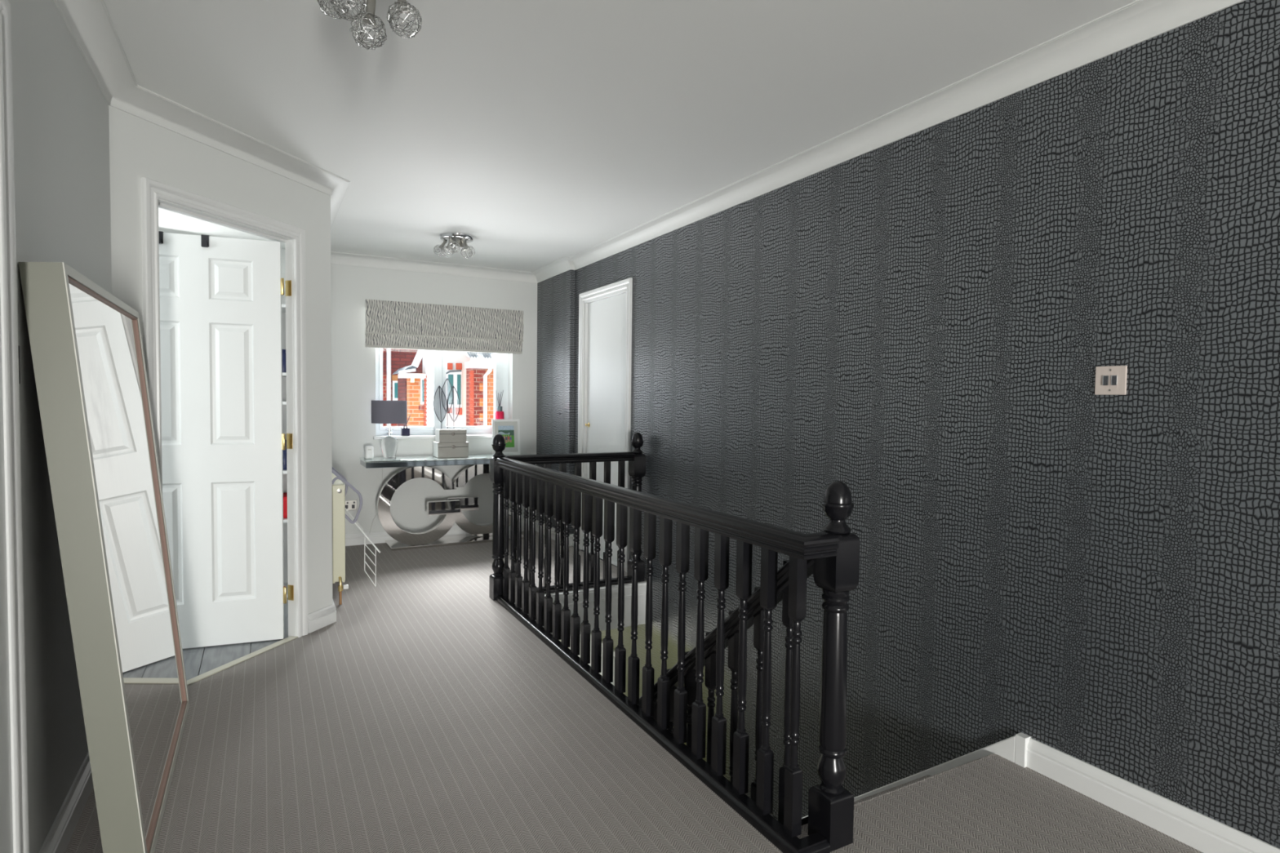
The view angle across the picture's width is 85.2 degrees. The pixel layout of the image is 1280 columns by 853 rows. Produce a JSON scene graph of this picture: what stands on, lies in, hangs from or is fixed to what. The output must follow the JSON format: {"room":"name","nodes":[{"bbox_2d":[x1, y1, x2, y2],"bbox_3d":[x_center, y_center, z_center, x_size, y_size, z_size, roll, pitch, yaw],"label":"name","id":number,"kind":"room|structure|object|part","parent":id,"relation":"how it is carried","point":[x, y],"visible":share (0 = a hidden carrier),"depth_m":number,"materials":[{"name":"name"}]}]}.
{"room":"stair landing","nodes":[
{"label":"stair landing","id":0,"kind":"room"},
{"bbox_2d":[8,0,111,852],"bbox_3d":[-0.160,0.067,-0.836,0.110,2.325,7.679,-1,2,-28],"label":"wall","id":1,"kind":"structure","parent":0,"point":[61,122],"depth_m":1.78,"materials":[{"name":"white paint"}]},
{"bbox_2d":[0,0,29,852],"bbox_3d":[-1.143,0.132,1.119,0.021,2.025,0.885,-1,2,-28],"label":"door","id":2,"kind":"structure","parent":1,"relation":"in","point":[14,793],"depth_m":1.47,"materials":[{"name":"white"}]},
{"bbox_2d":[17,345,20,383],"bbox_3d":[-1.366,-0.136,1.516,0.011,0.086,0.086,-1,2,-28],"label":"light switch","id":3,"kind":"object","parent":1,"relation":"attached to","point":[18,345],"visible":0.12,"depth_m":1.55,"materials":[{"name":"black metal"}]},
{"bbox_2d":[38,751,93,852],"bbox_3d":[-1.645,1.054,2.138,0.094,0.094,1.282,-1,2,-28],"label":"baseboard","id":4,"kind":"structure","parent":1,"relation":"attached to","point":[57,840],"depth_m":1.89,"materials":[{"name":"white wood"}]},
{"bbox_2d":[108,105,332,613],"bbox_3d":[-1.831,-0.102,3.129,0.100,2.325,1.148,1,2,16],"label":"wall","id":5,"kind":"structure","parent":0,"point":[139,148],"depth_m":3.20,"materials":[{"name":"white paint"}]},
{"bbox_2d":[140,177,307,685],"bbox_3d":[-1.905,0.050,3.055,0.822,2.025,0.677,-1,2,-28],"label":"door","id":6,"kind":"structure","parent":5,"relation":"in","point":[212,314],"depth_m":3.30,"materials":[{"name":"white wood"}]},
{"bbox_2d":[158,231,164,244],"bbox_3d":[-2.195,-0.861,3.178,0.032,0.058,0.060,0,2,-21],"label":"hook","id":7,"kind":"object","parent":6,"relation":"attached to","point":[160,233],"visible":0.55,"depth_m":3.17,"materials":[{"name":"black metal"}]},
{"bbox_3d":[-2.211,-0.690,3.181,0.183,0.193,0.020,0,2,-21],"label":"panel","id":8,"kind":"part","parent":6,"relation":"part of","materials":[{"name":"white wood"}]},
{"bbox_3d":[-2.217,-0.200,3.200,0.183,0.574,0.020,0,2,-21],"label":"panel","id":9,"kind":"part","parent":6,"relation":"part of","materials":[{"name":"white wood"}]},
{"bbox_3d":[-2.225,0.550,3.228,0.183,0.572,0.020,0,2,-21],"label":"panel","id":10,"kind":"part","parent":6,"relation":"part of","materials":[{"name":"white wood"}]},
{"bbox_2d":[200,234,208,247],"bbox_3d":[-2.025,-0.862,3.242,0.032,0.058,0.060,0,2,-21],"label":"hook","id":11,"kind":"object","parent":6,"relation":"attached to","point":[204,238],"visible":1,"depth_m":3.23,"materials":[{"name":"black metal"}]},
{"bbox_3d":[-1.930,-0.691,3.287,0.183,0.193,0.020,0,2,-21],"label":"panel","id":12,"kind":"part","parent":6,"relation":"part of","materials":[{"name":"white wood"}]},
{"bbox_3d":[-1.936,-0.201,3.305,0.183,0.574,0.020,0,2,-21],"label":"panel","id":13,"kind":"part","parent":6,"relation":"part of","materials":[{"name":"white wood"}]},
{"bbox_3d":[-1.945,0.549,3.334,0.183,0.572,0.020,0,2,-21],"label":"panel","id":14,"kind":"part","parent":6,"relation":"part of","materials":[{"name":"white wood"}]},
{"bbox_2d":[280,248,285,284],"bbox_3d":[-3.001,-0.108,2.933,2.917,2.325,4.220,-1,2,-28],"label":"wall","id":15,"kind":"structure","parent":0,"point":[282,251],"depth_m":5.32,"materials":[{"name":"white paint"}]},
{"bbox_2d":[307,520,573,633],"bbox_3d":[-1.300,0.951,4.956,2.049,0.094,2.168,-1,2,-28],"label":"baseboard","id":16,"kind":"structure","parent":15,"relation":"attached to","point":[319,619],"depth_m":5.64,"materials":[{"name":"white wood"}]},
{"bbox_2d":[53,0,1244,283],"bbox_3d":[0.420,-1.122,1.043,2.717,0.078,10.520,-1,2,-28],"label":"trim","id":17,"kind":"structure","parent":15,"relation":"attached to","point":[89,23],"depth_m":2.66,"materials":[{"name":"white paint"}]},
{"bbox_2d":[330,263,537,533],"bbox_3d":[-1.799,-0.086,5.999,2.116,2.575,0.220,-1,2,-28],"label":"wall","id":18,"kind":"structure","parent":0,"point":[353,364],"depth_m":5.77,"materials":[{"name":"white paint"}]},
{"bbox_2d":[345,499,356,510],"bbox_3d":[-2.339,0.635,5.606,0.105,0.080,0.012,-1,2,-28],"label":"wall socket","id":19,"kind":"object","parent":18,"relation":"attached to","point":[349,504],"visible":0.68,"depth_m":5.61,"materials":[{"name":"white plastic"}]},
{"bbox_2d":[368,467,382,533],"bbox_3d":[-2.165,0.614,5.697,0.114,0.570,0.004,-1,2,-28],"label":"cable","id":20,"kind":"object","parent":18,"relation":"attached to","point":[382,468],"visible":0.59,"depth_m":5.70,"materials":[{"name":"grey plastic"}]},
{"bbox_2d":[373,347,508,439],"bbox_3d":[-1.678,-0.445,5.997,1.193,1.084,0.200,-1,2,-28],"label":"window","id":21,"kind":"structure","parent":18,"relation":"in","point":[500,360],"depth_m":6.02,"materials":[{"name":"white"}]},
{"bbox_2d":[400,412,412,435],"bbox_3d":[-1.954,-0.022,5.826,0.086,0.196,0.051,-1,2,-28],"label":"reed diffuser","id":22,"kind":"object","parent":21,"relation":"on","point":[405,430],"visible":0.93,"depth_m":5.80,"materials":[{"name":"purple glass"}]},
{"bbox_2d":[400,427,409,435],"bbox_3d":[-1.964,0.043,5.824,0.064,0.066,0.051,-1,2,-28],"label":"bottle","id":23,"kind":"object","parent":22,"relation":"on","point":[404,431],"depth_m":5.80,"materials":[{"name":"purple glass"}]},
{"bbox_3d":[-1.968,-0.449,5.904,0.469,0.951,0.057,-1,2,-28],"label":"sash","id":24,"kind":"part","parent":21,"relation":"part of","materials":[{"name":"white plastic"}]},
{"bbox_3d":[-1.673,0.086,5.998,1.193,0.024,0.155,-1,2,-28],"label":"sill","id":25,"kind":"part","parent":21,"relation":"part of","materials":[{"name":"white"}]},
{"bbox_2d":[433,378,460,428],"bbox_3d":[-1.664,-0.172,5.983,0.228,0.492,0.070,-1,2,-28],"label":"leaf sculpture","id":26,"kind":"object","parent":21,"relation":"on","point":[446,380],"visible":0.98,"depth_m":5.98,"materials":[{"name":"grey metal"}]},
{"bbox_3d":[-1.498,-0.453,6.159,0.504,0.951,0.057,-1,2,-28],"label":"sash","id":27,"kind":"part","parent":21,"relation":"part of","materials":[{"name":"white plastic"}]},
{"bbox_2d":[494,390,504,419],"bbox_3d":[-1.252,-0.128,6.208,0.079,0.395,0.079,-1,2,-28],"label":"reed diffuser","id":28,"kind":"object","parent":21,"relation":"on","point":[500,415],"visible":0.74,"depth_m":6.18,"materials":[{"name":"red"}]},
{"bbox_2d":[494,411,504,419],"bbox_3d":[-1.254,-0.033,6.211,0.079,0.205,0.079,-1,2,-28],"label":"bottle","id":29,"kind":"object","parent":28,"relation":"on","point":[499,415],"depth_m":6.18,"materials":[{"name":"red"}]},
{"bbox_2d":[364,298,523,354],"bbox_3d":[-1.625,-0.829,5.873,1.304,0.378,0.105,-1,2,-28],"label":"blind","id":30,"kind":"object","parent":18,"relation":"attached to","point":[388,324],"visible":1,"depth_m":5.82,"materials":[{"name":"fabric"}]},
{"bbox_2d":[536,269,575,546],"bbox_3d":[-0.687,-0.074,6.039,0.163,2.575,0.769,-1,2,-28],"label":"wall","id":31,"kind":"structure","parent":0,"point":[556,295],"depth_m":5.91,"materials":[{"name":"paper"}]},
{"bbox_2d":[103,0,1136,271],"bbox_3d":[-0.510,-1.202,0.536,4.833,0.100,10.520,-1,2,-28],"label":"ceiling","id":32,"kind":"structure","parent":0,"point":[541,132],"depth_m":2.53,"materials":[{"name":"white paint"}]},
{"bbox_2d":[317,0,422,49],"bbox_3d":[-0.677,-1.075,1.790,0.274,0.253,0.249,-1,2,-28],"label":"ceiling light","id":33,"kind":"object","parent":32,"relation":"attached to","point":[404,19],"visible":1,"depth_m":1.75,"materials":[{"name":"silver metal"}]},
{"bbox_3d":[-0.800,-1.114,1.816,0.084,0.086,0.085,-1,2,-28],"label":"lamp shade","id":34,"kind":"part","parent":33,"relation":"part of","materials":[{"name":"silver metal"}]},
{"bbox_3d":[-0.800,-1.114,1.816,0.032,0.034,0.032,-1,2,-28],"label":"bulb","id":35,"kind":"part","parent":33,"relation":"part of","materials":[{"name":"white"}]},
{"bbox_3d":[-0.733,-1.068,1.750,0.084,0.086,0.086,-1,2,-28],"label":"lamp shade","id":36,"kind":"part","parent":33,"relation":"part of","materials":[{"name":"silver metal"}]},
{"bbox_3d":[-0.733,-1.068,1.750,0.032,0.034,0.032,-1,2,-28],"label":"bulb","id":37,"kind":"part","parent":33,"relation":"part of","materials":[{"name":"white"}]},
{"bbox_3d":[-0.678,-0.989,1.740,0.087,0.085,0.085,-1,2,-28],"label":"lamp shade","id":38,"kind":"part","parent":33,"relation":"part of","materials":[{"name":"silver metal"}]},
{"bbox_3d":[-0.679,-0.989,1.740,0.032,0.034,0.032,-1,2,-28],"label":"bulb","id":39,"kind":"part","parent":33,"relation":"part of","materials":[{"name":"white"}]},
{"bbox_3d":[-0.603,-1.041,1.779,0.086,0.083,0.085,-1,2,-28],"label":"lamp shade","id":40,"kind":"part","parent":33,"relation":"part of","materials":[{"name":"silver metal"}]},
{"bbox_3d":[-0.602,-1.041,1.780,0.032,0.034,0.032,-1,2,-28],"label":"bulb","id":41,"kind":"part","parent":33,"relation":"part of","materials":[{"name":"white"}]},
{"bbox_2d":[433,232,475,258],"bbox_3d":[-1.273,-1.248,4.852,0.283,0.153,0.304,-1,2,-28],"label":"ceiling light","id":42,"kind":"object","parent":32,"relation":"attached to","point":[455,241],"visible":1,"depth_m":4.81,"materials":[{"name":"silver metal"}]},
{"bbox_3d":[-1.416,-1.242,4.904,0.081,0.080,0.080,-1,2,-28],"label":"lamp shade","id":43,"kind":"part","parent":42,"relation":"part of","materials":[{"name":"silver metal"}]},
{"bbox_3d":[-1.336,-1.211,4.824,0.082,0.080,0.079,-1,2,-28],"label":"lamp shade","id":44,"kind":"part","parent":42,"relation":"part of","materials":[{"name":"clear glass"}]},
{"bbox_3d":[-1.264,-1.220,4.731,0.080,0.081,0.081,-1,2,-28],"label":"lamp shade","id":45,"kind":"part","parent":42,"relation":"part of","materials":[{"name":"clear glass"}]},
{"bbox_3d":[-1.278,-1.312,4.849,0.235,0.024,0.235,-1,2,-28],"label":"ceiling plate","id":46,"kind":"part","parent":42,"relation":"part of","materials":[{"name":"silver metal"}]},
{"bbox_3d":[-1.205,-1.211,4.838,0.080,0.081,0.083,-1,2,-28],"label":"lamp shade","id":47,"kind":"part","parent":42,"relation":"part of","materials":[{"name":"clear glass"}]},
{"bbox_3d":[-1.215,-1.248,4.954,0.084,0.080,0.080,-1,2,-28],"label":"lamp shade","id":48,"kind":"part","parent":42,"relation":"part of","materials":[{"name":"silver metal"}]},
{"bbox_2d":[64,530,1202,852],"bbox_3d":[-0.538,1.296,0.631,4.833,0.250,10.520,-1,2,-28],"label":"floor","id":49,"kind":"structure","parent":0,"point":[427,717],"depth_m":2.27,"materials":[{"name":"carpet"}]},
{"bbox_2d":[18,262,189,852],"bbox_3d":[-1.571,0.353,2.129,0.222,1.509,1.100,-1,2,-28],"label":"leaning mirror","id":50,"kind":"object","parent":49,"relation":"on","point":[86,343],"visible":1,"depth_m":1.77,"materials":[{"name":"grey paint"}]},
{"bbox_2d":[68,280,184,846],"bbox_3d":[-1.549,0.351,2.141,0.145,1.454,1.052,-1,2,-28],"label":"mirror glass","id":51,"kind":"object","parent":50,"relation":"attached to","point":[108,332],"depth_m":2.06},
{"bbox_2d":[281,284,288,597],"bbox_3d":[-2.172,0.065,4.238,0.215,1.900,0.310,-1,2,-28],"label":"shelf unit","id":52,"kind":"object","parent":49,"relation":"on","point":[283,297],"visible":0.14,"depth_m":4.36,"materials":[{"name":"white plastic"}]},
{"bbox_3d":[-2.158,-0.714,4.206,0.180,0.018,0.300,-1,2,-28],"label":"shelf","id":53,"kind":"part","parent":52,"relation":"part of","materials":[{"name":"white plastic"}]},
{"bbox_2d":[281,349,286,372],"bbox_3d":[-2.129,-0.390,4.156,0.059,0.140,0.059,-1,2,-28],"label":"bottle","id":54,"kind":"object","parent":52,"relation":"on","point":[283,351],"visible":0.34,"depth_m":4.13,"materials":[{"name":"blue"}]},
{"bbox_2d":[282,440,286,470],"bbox_3d":[-2.135,0.169,4.177,0.059,0.180,0.059,-1,2,-28],"label":"bottle","id":55,"kind":"object","parent":52,"relation":"on","point":[284,451],"visible":0.22,"depth_m":4.15,"materials":[{"name":"blue"}]},
{"bbox_3d":[-2.163,-0.314,4.221,0.180,0.018,0.300,-1,2,-28],"label":"shelf","id":56,"kind":"part","parent":52,"relation":"part of","materials":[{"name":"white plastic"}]},
{"bbox_2d":[283,492,287,518],"bbox_3d":[-2.167,0.481,4.242,0.160,0.132,0.220,-1,2,-28],"label":"towel","id":57,"kind":"object","parent":52,"relation":"on","point":[285,495],"visible":0.11,"depth_m":4.15,"materials":[{"name":"red fabric"}]},
{"bbox_3d":[-2.178,1.005,4.271,0.180,0.018,0.300,-1,2,-28],"label":"shelf","id":58,"kind":"part","parent":52,"relation":"part of","materials":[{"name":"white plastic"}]},
{"bbox_2d":[332,473,348,604],"bbox_3d":[-1.959,0.665,4.441,0.080,0.690,1.008,-1,2,-28],"label":"radiator","id":59,"kind":"object","parent":49,"relation":"on","point":[338,487],"visible":0.59,"depth_m":4.03,"materials":[{"name":"beige metal"}]},
{"bbox_2d":[332,473,344,485],"bbox_3d":[-1.971,0.326,4.444,0.067,0.014,0.940,-1,2,-28],"label":"grille","id":60,"kind":"object","parent":59,"relation":"attached to","point":[337,482],"depth_m":4.12,"materials":[{"name":"beige metal"}]},
{"bbox_2d":[332,466,380,586],"bbox_3d":[-1.890,0.584,4.482,0.300,0.736,0.827,-1,2,-28],"label":"drying rack","id":61,"kind":"object","parent":59,"relation":"attached to","point":[339,476],"visible":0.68,"depth_m":4.14,"materials":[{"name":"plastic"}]},
{"bbox_3d":[-2.017,0.634,4.876,0.149,0.198,0.009,-1,2,-28],"label":"arm","id":62,"kind":"part","parent":61,"relation":"part of","materials":[{"name":"white plastic"}]},
{"bbox_3d":[-1.632,0.665,4.165,0.149,0.198,0.009,-1,2,-28],"label":"arm","id":63,"kind":"part","parent":61,"relation":"part of","materials":[{"name":"white plastic"}]},
{"bbox_2d":[359,453,533,551],"bbox_3d":[-1.557,0.606,5.788,1.407,0.714,0.365,-1,2,-28],"label":"console table","id":64,"kind":"object","parent":49,"relation":"on","point":[452,508],"visible":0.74,"depth_m":5.61,"materials":[{"name":"silver glass"}]},
{"bbox_2d":[364,445,373,458],"bbox_3d":[-2.125,0.203,5.458,0.064,0.102,0.062,-1,2,-28],"label":"air freshener","id":65,"kind":"object","parent":64,"relation":"on","point":[369,450],"visible":1,"depth_m":5.43,"materials":[{"name":"white plastic"}]},
{"bbox_2d":[371,400,407,458],"bbox_3d":[-1.990,0.024,5.524,0.267,0.460,0.267,-1,2,-28],"label":"table lamp","id":66,"kind":"object","parent":64,"relation":"on","point":[388,412],"visible":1,"depth_m":5.43,"materials":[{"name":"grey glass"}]},
{"bbox_3d":[-1.988,-0.117,5.519,0.267,0.179,0.267,-1,2,-28],"label":"lamp shade","id":67,"kind":"part","parent":66,"relation":"part of","materials":[{"name":"grey fabric"}]},
{"bbox_2d":[433,441,468,457],"bbox_3d":[-1.562,0.188,5.748,0.249,0.124,0.186,-1,2,-28],"label":"storage box","id":68,"kind":"object","parent":64,"relation":"on","point":[441,450],"visible":0.98,"depth_m":5.67,"materials":[{"name":"grey cardboard"}]},
{"bbox_3d":[-1.673,0.189,5.692,0.001,0.116,0.172,-1,2,-28],"label":"panel","id":69,"kind":"part","parent":68,"relation":"part of","materials":[{"name":"grey cardboard"}]},
{"bbox_2d":[435,428,466,442],"bbox_3d":[-1.559,0.075,5.734,0.219,0.104,0.166,-1,2,-28],"label":"storage box","id":70,"kind":"object","parent":68,"relation":"on","point":[442,435],"visible":1,"depth_m":5.67,"materials":[{"name":"grey cardboard"}]},
{"bbox_3d":[-1.656,0.075,5.685,0.001,0.096,0.152,-1,2,-28],"label":"panel","id":71,"kind":"part","parent":70,"relation":"part of","materials":[{"name":"grey cardboard"}]},
{"bbox_3d":[-1.560,0.040,5.736,0.218,0.034,0.160,-1,2,-28],"label":"box lid","id":72,"kind":"part","parent":70,"relation":"part of","materials":[{"name":"grey cardboard"}]},
{"bbox_3d":[-1.563,0.144,5.750,0.248,0.036,0.180,-1,2,-28],"label":"box lid","id":73,"kind":"part","parent":68,"relation":"part of","materials":[{"name":"grey cardboard"}]},
{"bbox_2d":[491,418,520,454],"bbox_3d":[-1.180,0.089,6.105,0.247,0.307,0.084,-1,2,-28],"label":"photo frame","id":74,"kind":"object","parent":64,"relation":"on","point":[509,428],"visible":0.76,"depth_m":6.10,"materials":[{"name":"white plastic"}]},
{"bbox_2d":[497,425,514,447],"bbox_3d":[-1.170,0.088,6.088,0.142,0.189,0.020,-1,2,-28],"label":"print","id":75,"kind":"object","parent":74,"relation":"attached to","point":[507,431],"depth_m":6.10},
{"bbox_2d":[488,432,860,852],"bbox_3d":[0.197,0.587,3.218,1.019,0.988,2.744,-1,2,-28],"label":"banister","id":76,"kind":"object","parent":49,"relation":"on","point":[834,551],"visible":1,"depth_m":2.35,"materials":[{"name":"black paint"}]},
{"bbox_3d":[-0.847,0.608,4.166,0.085,0.850,0.085,-1,2,-28],"label":"newel post","id":77,"kind":"part","parent":76,"relation":"part of","materials":[{"name":"black paint"}]},
{"bbox_3d":[-0.428,0.198,4.369,0.852,0.058,0.067,-1,2,-28],"label":"handrail","id":78,"kind":"part","parent":76,"relation":"part of","materials":[{"name":"black paint"}]},
{"bbox_3d":[-0.438,1.011,4.400,0.852,0.030,0.060,-1,2,-28],"label":"rail","id":79,"kind":"part","parent":76,"relation":"part of","materials":[{"name":"black paint"}]},
{"bbox_3d":[-0.023,0.601,4.607,0.085,0.850,0.085,-1,2,-28],"label":"newel post","id":80,"kind":"part","parent":76,"relation":"part of","materials":[{"name":"black paint"}]},
{"bbox_3d":[-0.175,1.069,2.992,0.112,0.030,2.658,-1,2,-28],"label":"rail","id":81,"kind":"part","parent":76,"relation":"part of","materials":[{"name":"black paint"}]},
{"bbox_3d":[-0.165,0.260,2.960,0.120,0.058,2.662,-1,2,-28],"label":"handrail","id":82,"kind":"part","parent":76,"relation":"part of","materials":[{"name":"black paint"}]},
{"bbox_3d":[0.528,0.710,1.897,0.085,0.850,0.085,-1,2,-28],"label":"newel post","id":83,"kind":"part","parent":76,"relation":"part of","materials":[{"name":"black paint"}]},
{"bbox_2d":[573,0,1279,848],"bbox_3d":[1.823,1.304,1.472,0.120,4.925,9.750,-1,2,-28],"label":"wall","id":84,"kind":"structure","parent":0,"point":[921,323],"depth_m":2.33,"materials":[{"name":"paper"}]},
{"bbox_2d":[514,581,646,635],"bbox_3d":[-0.373,1.165,4.365,0.983,0.272,0.045,-1,2,-28],"label":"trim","id":85,"kind":"structure","parent":84,"relation":"attached to","point":[642,586],"depth_m":4.46,"materials":[{"name":"white"}]},
{"bbox_2d":[577,277,632,572],"bbox_3d":[-0.228,-0.019,5.214,0.141,2.038,0.870,-1,2,-28],"label":"door","id":86,"kind":"structure","parent":84,"relation":"in","point":[605,312],"depth_m":5.20,"materials":[{"name":"white wood"}]},
{"bbox_2d":[801,735,1015,818],"bbox_3d":[0.116,2.386,3.487,0.977,2.816,3.021,-1,2,-28],"label":"baseboard","id":87,"kind":"structure","parent":84,"relation":"attached to","point":[1006,748],"depth_m":2.46,"materials":[{"name":"wood"}]},
{"bbox_2d":[637,559,814,825],"bbox_3d":[-0.243,1.969,3.306,0.085,3.409,3.038,-1,2,-28],"label":"banister","id":88,"kind":"object","parent":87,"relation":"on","point":[755,613],"visible":0.17,"depth_m":2.23,"materials":[{"name":"black paint"}]},
{"bbox_3d":[-0.226,1.527,3.267,0.067,2.522,2.987,-1,2,-28],"label":"handrail","id":89,"kind":"part","parent":88,"relation":"part of","materials":[{"name":"black paint"}]},
{"bbox_3d":[-0.230,2.287,3.288,0.060,2.464,2.880,-1,2,-28],"label":"rail","id":90,"kind":"part","parent":88,"relation":"part of","materials":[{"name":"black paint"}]},
{"bbox_2d":[1014,733,1031,768],"bbox_3d":[1.276,1.079,2.320,0.030,0.098,0.033,-1,2,-28],"label":"trim","id":91,"kind":"structure","parent":84,"relation":"attached to","point":[1022,740],"depth_m":2.31,"materials":[{"name":"white wood"}]},
{"bbox_2d":[1094,365,1127,395],"bbox_3d":[1.406,-0.138,2.079,0.011,0.086,0.086,-1,2,-28],"label":"light switch","id":92,"kind":"object","parent":84,"relation":"attached to","point":[1110,380],"visible":1,"depth_m":2.08,"materials":[{"name":"beige plastic"}]},
{"bbox_2d":[1026,737,1279,852],"bbox_3d":[2.687,1.195,-0.272,0.018,0.094,5.872,-1,2,-28],"label":"baseboard","id":93,"kind":"structure","parent":84,"relation":"attached to","point":[1203,833],"depth_m":2.00,"materials":[{"name":"white wood"}]},
{"bbox_3d":[-1.207,2.461,4.007,3.053,2.350,6.200,-1,2,-28],"label":"wall","id":94,"kind":"structure","parent":0,"visible":0},
{"bbox_2d":[569,632,614,685],"bbox_3d":[-0.375,2.600,5.404,0.021,1.985,0.870,-1,2,-28],"label":"door","id":95,"kind":"structure","parent":94,"relation":"in","point":[589,664],"depth_m":5.23,"materials":[{"name":"white wood"}]},
{"label":"outside","id":96,"kind":"structure","parent":0,"visible":0},
{"bbox_3d":[-5.685,2.990,26.304,65.000,0.200,38.600,-1,2,-28],"label":"ground","id":97,"kind":"structure","parent":96,"visible":0},
{"bbox_2d":[382,348,422,426],"bbox_3d":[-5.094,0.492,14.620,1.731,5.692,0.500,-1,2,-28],"label":"house","id":98,"kind":"structure","parent":97,"relation":"on","point":[393,359],"depth_m":14.42,"materials":[{"name":"red brick"}]},
{"bbox_3d":[-4.999,-0.748,14.457,0.192,0.318,0.020,-1,2,-28],"label":"pane","id":99,"kind":"part","parent":98,"relation":"part of","materials":[{"name":"teal"}]},
{"bbox_2d":[391,349,470,426],"bbox_3d":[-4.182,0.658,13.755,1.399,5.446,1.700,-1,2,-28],"label":"house","id":100,"kind":"structure","parent":97,"relation":"on","point":[416,388],"depth_m":13.25,"materials":[{"name":"orange brick"}]},
{"bbox_3d":[-4.109,-0.675,13.166,0.024,0.416,0.020,-1,2,-28],"label":"pane","id":101,"kind":"part","parent":100,"relation":"part of","materials":[{"name":"teal"}]},
{"bbox_3d":[-3.634,-0.710,13.354,0.096,0.575,0.020,-1,2,-28],"label":"pane","id":102,"kind":"part","parent":100,"relation":"part of","materials":[{"name":"teal glass"}]},
{"bbox_3d":[-3.494,-0.714,13.430,0.072,0.578,0.020,-1,2,-28],"label":"pane","id":103,"kind":"part","parent":100,"relation":"part of","materials":[{"name":"teal glass"}]},
{"bbox_2d":[465,351,493,426],"bbox_3d":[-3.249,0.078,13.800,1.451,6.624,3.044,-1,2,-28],"label":"house","id":104,"kind":"structure","parent":97,"relation":"on","point":[479,373],"depth_m":12.74,"materials":[{"name":"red brick"}]}
]}

